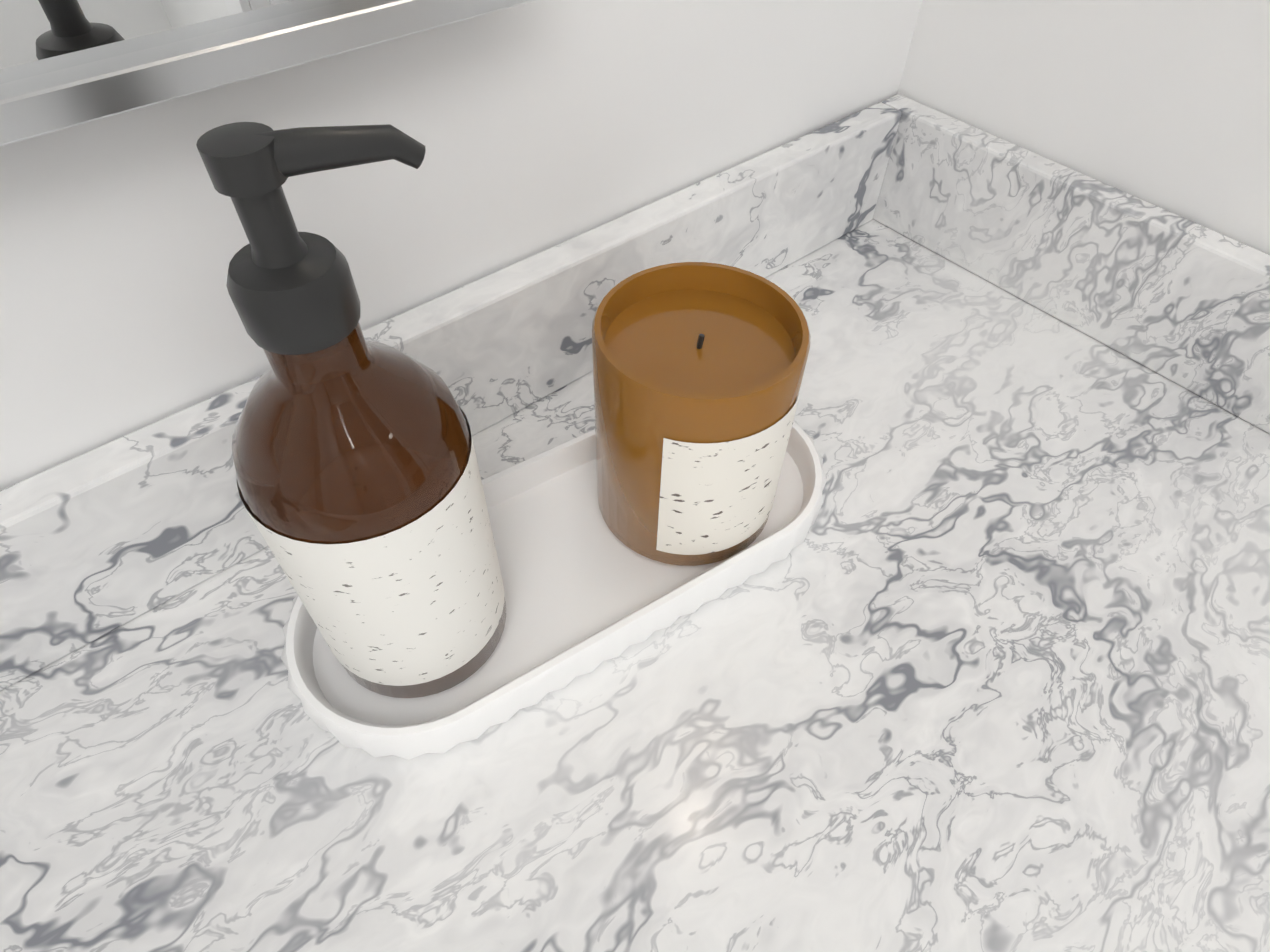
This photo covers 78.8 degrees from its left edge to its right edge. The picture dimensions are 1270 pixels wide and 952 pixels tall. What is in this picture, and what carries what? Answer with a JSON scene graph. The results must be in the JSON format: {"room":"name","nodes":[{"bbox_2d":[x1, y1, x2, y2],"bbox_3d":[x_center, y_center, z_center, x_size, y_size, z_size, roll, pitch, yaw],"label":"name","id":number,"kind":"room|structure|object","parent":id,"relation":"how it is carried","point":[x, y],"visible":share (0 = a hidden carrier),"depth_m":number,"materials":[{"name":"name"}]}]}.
{"room":"bathroom","nodes":[
{"label":"bathroom","id":0,"kind":"room"},
{"bbox_2d":[0,0,921,489],"bbox_3d":[0.366,-0.607,0.470,4.250,2.510,0.100,-32,58,-25],"label":"wall","id":1,"kind":"structure","parent":0,"point":[536,126],"depth_m":0.33,"materials":[{"name":"white paint"}]},
{"bbox_2d":[0,0,535,145],"bbox_3d":[-0.434,-0.183,-0.208,1.036,0.757,0.028,-32,58,-25],"label":"framed mirror","id":2,"kind":"object","parent":1,"relation":"attached to","point":[64,64],"depth_m":0.23,"materials":[{"name":"silver metal"}]},
{"bbox_2d":[897,0,1269,254],"bbox_3d":[0.969,0.210,-0.207,0.110,2.510,2.300,-32,58,-25],"label":"wall","id":3,"kind":"structure","parent":0,"point":[1164,104],"depth_m":0.43,"materials":[{"name":"white paint"}]},
{"bbox_3d":[0.241,1.492,0.391,1.960,0.080,2.300,-32,58,-25],"label":"floor","id":4,"kind":"structure","parent":0,"visible":0},
{"bbox_2d":[0,94,1269,951],"bbox_3d":[-0.303,0.630,0.378,1.746,1.034,0.589,-32,58,-25],"label":"countertop","id":5,"kind":"structure","parent":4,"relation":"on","point":[978,658],"depth_m":0.34,"materials":[{"name":"white stone"}]},
{"bbox_2d":[281,420,826,759],"bbox_3d":[-0.027,0.034,0.370,0.274,0.022,0.112,-26,55,-21],"label":"oval tray","id":6,"kind":"object","parent":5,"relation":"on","point":[586,590],"visible":0.6,"depth_m":0.35,"materials":[{"name":"white ceramic"}]},
{"bbox_2d":[196,122,505,697],"bbox_3d":[-0.091,-0.006,0.262,0.080,0.224,0.076,-15,52,-13],"label":"soap bottle","id":7,"kind":"object","parent":6,"relation":"on","point":[360,489],"visible":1,"depth_m":0.23,"materials":[{"name":"orange glass"}]},
{"bbox_2d":[592,262,810,565],"bbox_3d":[0.026,-0.025,0.353,0.088,0.112,0.089,-32,58,-25],"label":"candle jar","id":8,"kind":"object","parent":6,"relation":"on","point":[698,370],"visible":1,"depth_m":0.32,"materials":[{"name":"orange glass"}]}
]}

